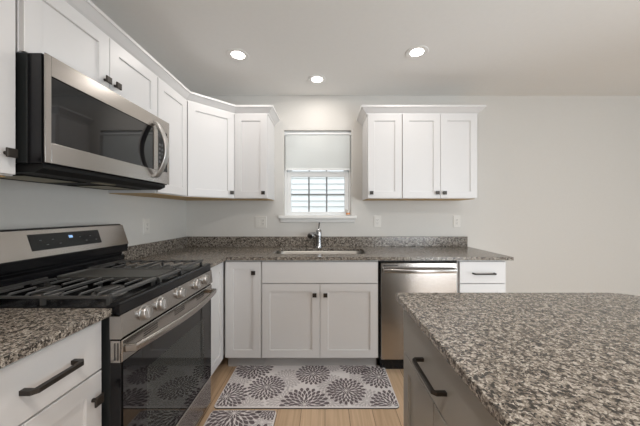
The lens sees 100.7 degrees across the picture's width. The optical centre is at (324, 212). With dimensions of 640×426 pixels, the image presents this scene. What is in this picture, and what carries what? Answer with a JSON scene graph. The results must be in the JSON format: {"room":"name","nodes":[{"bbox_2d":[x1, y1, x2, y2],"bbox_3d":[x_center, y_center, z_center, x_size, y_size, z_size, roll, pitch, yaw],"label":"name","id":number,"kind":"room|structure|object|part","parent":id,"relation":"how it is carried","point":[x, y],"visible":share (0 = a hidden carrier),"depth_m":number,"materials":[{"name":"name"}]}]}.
{"room":"kitchen","nodes":[
{"label":"kitchen","id":0,"kind":"room"},
{"bbox_2d":[0,179,185,245],"bbox_3d":[-1.470,0.032,0.400,0.120,2.445,4.860,0,0,0],"label":"wall","id":1,"kind":"structure","parent":0,"point":[23,204],"depth_m":1.57,"materials":[{"name":"beige paint"}]},
{"bbox_2d":[0,0,17,176],"bbox_3d":[-1.234,-0.516,0.699,0.351,0.780,0.478,0,0,0],"label":"upper cabinet","id":2,"kind":"object","parent":1,"relation":"attached to","point":[8,153],"visible":1,"depth_m":0.91,"materials":[{"name":"white paint"}]},
{"bbox_3d":[-1.071,-0.204,0.900,0.027,0.031,0.031,0,0,0],"label":"knob","id":3,"kind":"part","parent":2,"relation":"part of","materials":[{"name":"brown metal"}]},
{"bbox_2d":[15,0,156,115],"bbox_3d":[-1.234,-0.742,1.336,0.351,0.329,0.766,0,0,0],"label":"upper cabinet","id":4,"kind":"object","parent":1,"relation":"attached to","point":[54,28],"visible":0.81,"depth_m":1.18,"materials":[{"name":"white paint"}]},
{"bbox_3d":[-1.095,-0.735,1.145,0.020,0.299,0.378,0,0,0],"label":"door","id":5,"kind":"part","parent":4,"relation":"part of","materials":[{"name":"white paint"}]},
{"bbox_2d":[0,52,168,189],"bbox_3d":[-1.167,-0.360,1.333,0.481,0.435,0.760,0,0,0],"label":"microwave","id":6,"kind":"object","parent":4,"relation":"attached to","point":[71,129],"visible":1,"depth_m":1.11,"materials":[{"name":"grey metal"}]},
{"bbox_3d":[-1.015,-0.381,1.267,0.009,0.244,0.583,0,0,0],"label":"door glass","id":7,"kind":"part","parent":6,"relation":"part of","materials":[{"name":"black glass"}]},
{"bbox_3d":[-0.967,-0.373,1.563,0.079,0.328,0.038,0,0,0],"label":"handle","id":8,"kind":"part","parent":6,"relation":"part of","materials":[{"name":"metal"}]},
{"bbox_3d":[-1.014,-0.381,1.645,0.010,0.244,0.092,0,0,0],"label":"control panel","id":9,"kind":"part","parent":6,"relation":"part of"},
{"bbox_3d":[-1.071,-0.655,1.304,0.027,0.031,0.031,0,0,0],"label":"knob","id":10,"kind":"part","parent":4,"relation":"part of","materials":[{"name":"brown metal"}]},
{"bbox_3d":[-1.071,-0.655,1.367,0.027,0.031,0.031,0,0,0],"label":"knob","id":11,"kind":"part","parent":4,"relation":"part of","materials":[{"name":"brown metal"}]},
{"bbox_3d":[-1.095,-0.735,1.527,0.020,0.299,0.378,0,0,0],"label":"door","id":12,"kind":"part","parent":4,"relation":"part of","materials":[{"name":"white paint"}]},
{"bbox_2d":[143,219,149,233],"bbox_3d":[-1.406,0.106,2.090,0.008,0.120,0.072,0,0,0],"label":"wall outlet","id":13,"kind":"object","parent":1,"relation":"attached to","point":[146,222],"visible":1,"depth_m":2.08,"materials":[{"name":"white plastic"}]},
{"bbox_2d":[108,77,186,196],"bbox_3d":[-1.247,-0.516,1.905,0.324,0.780,0.366,0,0,0],"label":"upper cabinet","id":14,"kind":"object","parent":1,"relation":"attached to","point":[171,106],"visible":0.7,"depth_m":1.91,"materials":[{"name":"white paint"}]},
{"bbox_3d":[-1.266,-0.128,1.905,0.281,0.004,0.354,0,0,0],"label":"panel","id":15,"kind":"part","parent":14,"relation":"part of","materials":[{"name":"brown wood"}]},
{"bbox_3d":[-1.095,-0.509,1.905,0.020,0.750,0.358,0,0,0],"label":"door","id":16,"kind":"part","parent":14,"relation":"part of","materials":[{"name":"white paint"}]},
{"bbox_2d":[122,236,187,259],"bbox_3d":[-1.399,0.289,2.201,0.020,0.102,0.975,0,0,0],"label":"backsplash","id":17,"kind":"structure","parent":1,"relation":"attached to","point":[133,252],"depth_m":2.15,"materials":[{"name":"stone"}]},
{"bbox_2d":[196,355,403,425],"bbox_3d":[0.955,1.284,0.400,4.970,0.060,4.860,0,0,0],"label":"floor","id":18,"kind":"structure","parent":0,"point":[223,372],"depth_m":1.66,"materials":[{"name":"brown wood"}]},
{"bbox_2d":[0,321,103,425],"bbox_3d":[-1.067,0.810,0.736,0.634,0.888,0.412,0,0,0],"label":"base cabinet","id":19,"kind":"object","parent":18,"relation":"on","point":[59,383],"visible":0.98,"depth_m":0.78,"materials":[{"name":"white paint"}]},
{"bbox_3d":[-0.770,0.466,0.760,0.040,0.013,0.153,0,0,0],"label":"handle","id":20,"kind":"part","parent":19,"relation":"part of","materials":[{"name":"brown metal"}]},
{"bbox_2d":[0,308,111,368],"bbox_3d":[-1.085,0.302,0.737,0.649,0.128,0.420,0,0,0],"label":"countertop","id":21,"kind":"structure","parent":19,"relation":"on","point":[23,331],"depth_m":0.80,"materials":[{"name":"grey stone"}]},
{"bbox_3d":[-0.800,0.844,0.736,0.020,0.577,0.404,0,0,0],"label":"door","id":22,"kind":"part","parent":19,"relation":"part of","materials":[{"name":"white paint"}]},
{"bbox_3d":[-0.776,0.637,0.902,0.027,0.031,0.031,0,0,0],"label":"knob","id":23,"kind":"part","parent":19,"relation":"part of","materials":[{"name":"brown metal"}]},
{"bbox_2d":[0,224,216,425],"bbox_3d":[-1.018,0.662,1.331,0.724,1.184,0.761,0,0,0],"label":"gas range","id":24,"kind":"object","parent":18,"relation":"on","point":[155,369],"visible":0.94,"depth_m":1.20,"materials":[{"name":"grey metal"}]},
{"bbox_3d":[-1.170,0.331,1.122,0.100,0.014,0.100,0,0,0],"label":"burner","id":25,"kind":"part","parent":24,"relation":"part of","materials":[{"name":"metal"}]},
{"bbox_3d":[-1.290,0.137,1.332,0.043,0.121,0.760,0,0,0],"label":"backguard panel","id":26,"kind":"part","parent":24,"relation":"part of","materials":[{"name":"silver metal"}]},
{"bbox_2d":[0,263,210,315],"bbox_3d":[-1.059,0.348,1.332,0.642,0.047,0.760,0,0,0],"label":"cooktop","id":27,"kind":"object","parent":24,"relation":"in","point":[128,303],"depth_m":1.10,"materials":[{"name":"black metal"}]},
{"bbox_3d":[-0.910,0.331,1.122,0.124,0.014,0.124,0,0,0],"label":"burner","id":28,"kind":"part","parent":24,"relation":"part of","materials":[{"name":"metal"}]},
{"bbox_3d":[-0.722,0.402,1.070,0.026,0.062,0.062,0,0,0],"label":"knob","id":29,"kind":"part","parent":24,"relation":"part of","materials":[{"name":"metal"}]},
{"bbox_3d":[-0.750,0.411,1.332,0.048,0.086,0.760,0,0,0],"label":"control panel","id":30,"kind":"part","parent":24,"relation":"part of","materials":[{"name":"silver metal"}]},
{"bbox_3d":[-0.722,0.402,1.175,0.026,0.062,0.062,0,0,0],"label":"knob","id":31,"kind":"part","parent":24,"relation":"part of","materials":[{"name":"metal"}]},
{"bbox_2d":[110,284,216,425],"bbox_3d":[-0.983,0.753,1.330,0.653,0.591,0.759,0,0,0],"label":"oven","id":32,"kind":"object","parent":24,"relation":"in","point":[159,369],"depth_m":1.20,"materials":[{"name":"silver metal"}]},
{"bbox_3d":[-0.722,0.402,1.334,0.026,0.062,0.062,0,0,0],"label":"knob","id":33,"kind":"part","parent":24,"relation":"part of","materials":[{"name":"metal"}]},
{"bbox_3d":[-0.754,1.137,1.332,0.037,0.163,0.756,0,0,0],"label":"storage drawer","id":34,"kind":"part","parent":24,"relation":"part of","materials":[{"name":"silver metal"}]},
{"bbox_3d":[-0.722,0.402,1.497,0.026,0.062,0.062,0,0,0],"label":"knob","id":35,"kind":"part","parent":24,"relation":"part of","materials":[{"name":"metal"}]},
{"bbox_3d":[-0.722,0.402,1.607,0.026,0.062,0.062,0,0,0],"label":"knob","id":36,"kind":"part","parent":24,"relation":"part of","materials":[{"name":"metal"}]},
{"bbox_2d":[210,261,224,376],"bbox_3d":[-1.087,0.810,2.203,0.594,0.888,0.970,0,0,0],"label":"base cabinet","id":37,"kind":"object","parent":18,"relation":"on","point":[218,271],"visible":0.15,"depth_m":1.97,"materials":[{"name":"white paint"}]},
{"bbox_2d":[122,236,513,267],"bbox_3d":[0.021,0.302,2.201,2.861,0.128,0.975,0,0,0],"label":"countertop","id":38,"kind":"structure","parent":37,"relation":"on","point":[214,250],"depth_m":2.54,"materials":[{"name":"grey stone"}]},
{"bbox_2d":[307,222,321,247],"bbox_3d":[-0.095,0.216,2.550,0.072,0.248,0.221,0,0,26],"label":"sink faucet","id":39,"kind":"object","parent":38,"relation":"on","point":[318,234],"visible":1,"depth_m":2.59,"materials":[{"name":"silver metal"}]},
{"bbox_2d":[276,251,363,253],"bbox_3d":[-0.046,0.458,2.382,0.840,0.184,0.410,0,0,0],"label":"undermount sink","id":40,"kind":"object","parent":38,"relation":"in","point":[278,252],"visible":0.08,"depth_m":2.57,"materials":[{"name":"metal"}]},
{"bbox_2d":[203,410,275,425],"bbox_3d":[-0.508,1.248,1.305,0.410,0.011,0.740,0,0,0],"label":"kitchen mat","id":41,"kind":"object","parent":18,"relation":"on","point":[217,417],"visible":1,"depth_m":1.60,"materials":[{"name":"fabric"}]},
{"bbox_2d":[225,260,263,365],"bbox_3d":[-0.644,0.810,2.353,0.292,0.888,0.621,0,0,0],"label":"base cabinet","id":42,"kind":"object","parent":18,"relation":"on","point":[243,278],"visible":0.71,"depth_m":2.08,"materials":[{"name":"white paint"}]},
{"bbox_2d":[214,366,398,408],"bbox_3d":[-0.118,1.248,1.930,1.200,0.011,0.470,0,0,0],"label":"kitchen mat","id":43,"kind":"object","parent":18,"relation":"on","point":[248,387],"visible":1,"depth_m":1.88,"materials":[{"name":"fabric"}]},
{"bbox_2d":[262,260,377,365],"bbox_3d":[-0.039,0.810,2.353,0.914,0.888,0.621,0,0,0],"label":"base cabinet","id":44,"kind":"object","parent":18,"relation":"on","point":[315,312],"visible":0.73,"depth_m":2.07,"materials":[{"name":"white paint"}]},
{"bbox_3d":[-0.266,0.844,2.080,0.452,0.577,0.020,0,0,0],"label":"door","id":45,"kind":"part","parent":44,"relation":"part of","materials":[{"name":"white paint"}]},
{"bbox_3d":[-0.039,0.465,2.080,0.906,0.169,0.020,0,0,0],"label":"panel","id":46,"kind":"part","parent":44,"relation":"part of","materials":[{"name":"white paint"}]},
{"bbox_3d":[0.188,0.844,2.080,0.452,0.577,0.020,0,0,0],"label":"door","id":47,"kind":"part","parent":44,"relation":"part of","materials":[{"name":"white paint"}]},
{"bbox_2d":[378,260,457,368],"bbox_3d":[0.730,0.818,2.326,0.608,0.872,0.668,0,0,0],"label":"dishwasher","id":48,"kind":"object","parent":18,"relation":"on","point":[394,276],"visible":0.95,"depth_m":2.06,"materials":[{"name":"grey metal"}]},
{"bbox_3d":[0.731,0.442,2.023,0.572,0.030,0.063,0,0,0],"label":"handle","id":49,"kind":"part","parent":48,"relation":"part of","materials":[{"name":"silver metal"}]},
{"bbox_2d":[404,310,499,425],"bbox_3d":[0.603,0.810,0.797,0.634,0.888,0.616,0,0,0],"label":"base cabinet","id":50,"kind":"object","parent":18,"relation":"on","point":[435,394],"visible":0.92,"depth_m":0.80,"materials":[{"name":"beige paint"}]},
{"bbox_3d":[0.336,0.852,0.950,0.020,0.561,0.302,0,0,0],"label":"door","id":51,"kind":"part","parent":50,"relation":"part of","materials":[{"name":"beige paint"}]},
{"bbox_3d":[0.306,0.485,0.795,0.040,0.011,0.176,0,0,0],"label":"handle","id":52,"kind":"part","parent":50,"relation":"part of","materials":[{"name":"brown metal"}]},
{"bbox_3d":[0.336,0.852,0.644,0.020,0.561,0.302,0,0,0],"label":"door","id":53,"kind":"part","parent":50,"relation":"part of","materials":[{"name":"beige paint"}]},
{"bbox_2d":[454,260,505,292],"bbox_3d":[1.232,0.810,2.348,0.385,0.888,0.632,0,0,0],"label":"base cabinet","id":54,"kind":"object","parent":18,"relation":"on","point":[473,276],"visible":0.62,"depth_m":2.07,"materials":[{"name":"white paint"}]},
{"bbox_3d":[1.232,0.465,2.080,0.360,0.169,0.020,0,0,0],"label":"drawer","id":55,"kind":"part","parent":54,"relation":"part of","materials":[{"name":"white paint"}]},
{"bbox_3d":[1.232,0.844,2.080,0.360,0.577,0.020,0,0,0],"label":"door","id":56,"kind":"part","parent":54,"relation":"part of","materials":[{"name":"white paint"}]},
{"bbox_3d":[1.237,0.471,2.051,0.176,0.011,0.038,0,0,0],"label":"handle","id":57,"kind":"part","parent":54,"relation":"part of","materials":[{"name":"brown metal"}]},
{"bbox_3d":[0.623,0.810,0.290,0.594,0.888,0.394,0,0,0],"label":"cabinet","id":58,"kind":"object","parent":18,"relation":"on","visible":0},
{"bbox_2d":[396,293,639,425],"bbox_3d":[0.815,0.353,0.602,1.031,0.026,1.064,0,0,0],"label":"countertop","id":59,"kind":"structure","parent":58,"relation":"on","point":[530,359],"depth_m":0.66,"materials":[{"name":"stone"}]},
{"bbox_2d":[90,0,639,95],"bbox_3d":[0.955,-1.231,0.400,4.970,0.080,4.860,0,0,0],"label":"ceiling","id":60,"kind":"structure","parent":0,"point":[476,47],"depth_m":1.87,"materials":[{"name":"paint"}]},
{"bbox_2d":[226,48,248,60],"bbox_3d":[-0.655,-1.188,1.995,0.163,0.006,0.163,0,0,0],"label":"recessed light","id":61,"kind":"object","parent":60,"relation":"in","point":[236,54],"visible":1,"depth_m":1.99,"materials":[{"name":"white paint"}]},
{"bbox_2d":[231,51,243,58],"bbox_3d":[-0.655,-1.189,1.995,0.094,0.003,0.094,0,0,0],"label":"diffuser","id":62,"kind":"object","parent":61,"relation":"attached to","point":[234,54],"depth_m":1.99,"materials":[{"name":"white plastic"}]},
{"bbox_2d":[308,75,325,83],"bbox_3d":[-0.070,-1.188,2.360,0.163,0.006,0.163,0,0,0],"label":"recessed light","id":63,"kind":"object","parent":60,"relation":"in","point":[315,79],"visible":1,"depth_m":2.36,"materials":[{"name":"white paint"}]},
{"bbox_2d":[312,77,321,81],"bbox_3d":[-0.070,-1.189,2.360,0.094,0.003,0.094,0,0,0],"label":"diffuser","id":64,"kind":"object","parent":63,"relation":"attached to","point":[314,79],"depth_m":2.36,"materials":[{"name":"white plastic"}]},
{"bbox_2d":[405,45,428,58],"bbox_3d":[0.680,-1.188,1.960,0.163,0.006,0.163,0,0,0],"label":"recessed light","id":65,"kind":"object","parent":60,"relation":"in","point":[418,51],"visible":1,"depth_m":1.95,"materials":[{"name":"white paint"}]},
{"bbox_2d":[410,48,423,55],"bbox_3d":[0.680,-1.189,1.960,0.094,0.003,0.094,0,0,0],"label":"diffuser","id":66,"kind":"object","parent":65,"relation":"attached to","point":[413,51],"depth_m":1.95,"materials":[{"name":"white plastic"}]},
{"bbox_2d":[186,96,639,295],"bbox_3d":[0.955,0.032,2.760,4.730,2.445,0.140,0,0,0],"label":"wall","id":67,"kind":"structure","parent":0,"point":[558,177],"depth_m":2.69,"materials":[{"name":"beige paint"}]},
{"bbox_2d":[153,101,243,200],"bbox_3d":[-1.105,-0.516,2.389,0.609,0.780,0.601,0,0,0],"label":"upper cabinet","id":68,"kind":"object","parent":67,"relation":"attached to","point":[210,131],"visible":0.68,"depth_m":2.22,"materials":[{"name":"white paint"}]},
{"bbox_2d":[64,0,279,125],"bbox_3d":[-0.967,-0.915,1.633,0.549,0.071,2.322,0,0,18],"label":"crown molding","id":69,"kind":"structure","parent":68,"relation":"attached to","point":[87,9],"depth_m":1.63,"materials":[{"name":"white paint"}]},
{"bbox_3d":[-1.111,-0.128,2.391,0.578,0.004,0.578,0,0,0],"label":"panel","id":70,"kind":"part","parent":68,"relation":"part of","materials":[{"name":"brown wood"}]},
{"bbox_3d":[-0.951,-0.509,2.231,0.019,0.750,0.386,0,0,45],"label":"door","id":71,"kind":"part","parent":68,"relation":"part of","materials":[{"name":"white paint"}]},
{"bbox_2d":[235,114,273,200],"bbox_3d":[-0.663,-0.516,2.514,0.298,0.780,0.351,0,0,0],"label":"upper cabinet","id":72,"kind":"object","parent":67,"relation":"attached to","point":[254,133],"visible":0.91,"depth_m":2.37,"materials":[{"name":"white paint"}]},
{"bbox_3d":[-0.663,-0.128,2.546,0.286,0.004,0.281,0,0,0],"label":"panel","id":73,"kind":"part","parent":72,"relation":"part of","materials":[{"name":"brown wood"}]},
{"bbox_2d":[255,216,266,227],"bbox_3d":[-0.651,0.092,2.685,0.118,0.120,0.010,0,0,0],"label":"switch plate","id":74,"kind":"object","parent":67,"relation":"attached to","point":[260,221],"visible":1,"depth_m":2.68,"materials":[{"name":"white plastic"}]},
{"bbox_2d":[278,131,356,222],"bbox_3d":[-0.075,-0.371,2.732,0.782,0.939,0.175,0,0,0],"label":"window","id":75,"kind":"structure","parent":67,"relation":"in","point":[346,174],"depth_m":2.73,"materials":[{"name":"white plastic"}]},
{"bbox_2d":[284,133,350,169],"bbox_3d":[-0.075,-0.629,2.710,0.679,0.384,0.028,0,0,0],"label":"roller shade","id":76,"kind":"object","parent":75,"relation":"attached to","point":[304,151],"visible":1,"depth_m":2.71,"materials":[{"name":"white fabric"}]},
{"bbox_3d":[-0.075,0.041,2.688,0.782,0.030,0.085,0,0,0],"label":"sill","id":77,"kind":"part","parent":75,"relation":"part of","materials":[{"name":"white paint"}]},
{"bbox_3d":[-0.075,-0.206,2.757,0.634,0.440,0.035,0,0,0],"label":"sash","id":78,"kind":"part","parent":75,"relation":"part of","materials":[{"name":"white plastic"}]},
{"bbox_2d":[291,177,343,211],"bbox_3d":[-0.075,-0.194,2.768,0.554,0.360,0.012,0,0,0],"label":"grille","id":79,"kind":"object","parent":75,"relation":"attached to","point":[308,194],"depth_m":2.76,"materials":[{"name":"white plastic"}]},
{"bbox_3d":[-0.075,-0.605,2.795,0.634,0.425,0.034,0,0,0],"label":"sash","id":80,"kind":"part","parent":75,"relation":"part of","materials":[{"name":"white plastic"}]},
{"bbox_2d":[187,236,467,246],"bbox_3d":[0.024,0.289,2.679,2.826,0.102,0.020,0,0,0],"label":"backsplash","id":81,"kind":"structure","parent":67,"relation":"attached to","point":[192,241],"depth_m":2.67,"materials":[{"name":"stone"}]},
{"bbox_2d":[374,216,380,226],"bbox_3d":[0.531,0.086,2.686,0.072,0.120,0.008,0,0,0],"label":"wall outlet","id":82,"kind":"object","parent":67,"relation":"attached to","point":[377,219],"visible":1,"depth_m":2.68,"materials":[{"name":"white plastic"}]},
{"bbox_2d":[362,114,401,200],"bbox_3d":[0.533,-0.516,2.514,0.311,0.780,0.351,0,0,0],"label":"upper cabinet","id":83,"kind":"object","parent":67,"relation":"attached to","point":[381,133],"visible":0.94,"depth_m":2.37,"materials":[{"name":"white paint"}]},
{"bbox_3d":[0.533,-0.128,2.546,0.299,0.004,0.281,0,0,0],"label":"panel","id":84,"kind":"part","parent":83,"relation":"part of","materials":[{"name":"brown wood"}]},
{"bbox_2d":[394,114,476,200],"bbox_3d":[1.028,-0.516,2.514,0.673,0.780,0.351,0,0,0],"label":"upper cabinet","id":85,"kind":"object","parent":67,"relation":"attached to","point":[439,151],"visible":0.94,"depth_m":2.37,"materials":[{"name":"white paint"}]},
{"bbox_3d":[0.861,-0.509,2.375,0.336,0.750,0.020,0,0,0],"label":"door","id":86,"kind":"part","parent":85,"relation":"part of","materials":[{"name":"white paint"}]},
{"bbox_2d":[357,105,486,125],"bbox_3d":[0.872,-0.915,2.510,1.098,0.071,0.360,0,0,0],"label":"crown molding","id":87,"kind":"structure","parent":85,"relation":"attached to","point":[365,110],"depth_m":2.35,"materials":[{"name":"white paint"}]},
{"bbox_3d":[1.028,-0.128,2.546,0.661,0.004,0.281,0,0,0],"label":"panel","id":88,"kind":"part","parent":85,"relation":"part of","materials":[{"name":"brown wood"}]},
{"bbox_3d":[1.196,-0.509,2.375,0.327,0.750,0.020,0,0,0],"label":"door","id":89,"kind":"part","parent":85,"relation":"part of","materials":[{"name":"white paint"}]},
{"bbox_2d":[453,216,459,226],"bbox_3d":[1.335,0.086,2.686,0.072,0.120,0.008,0,0,0],"label":"wall outlet","id":90,"kind":"object","parent":67,"relation":"attached to","point":[456,219],"visible":1,"depth_m":2.68,"materials":[{"name":"white plastic"}]},
{"label":"outside","id":91,"kind":"structure","parent":0,"visible":0},
{"bbox_3d":[0.000,1.929,10.840,28.000,0.050,15.700,0,0,0],"label":"ground","id":92,"kind":"structure","parent":91,"visible":0},
{"bbox_2d":[288,170,345,214],"bbox_3d":[0.000,-1.458,5.872,10.000,6.625,0.036,0,0,0],"label":"house siding","id":93,"kind":"object","parent":92,"relation":"on","point":[299,185],"visible":0.02,"depth_m":5.87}
]}

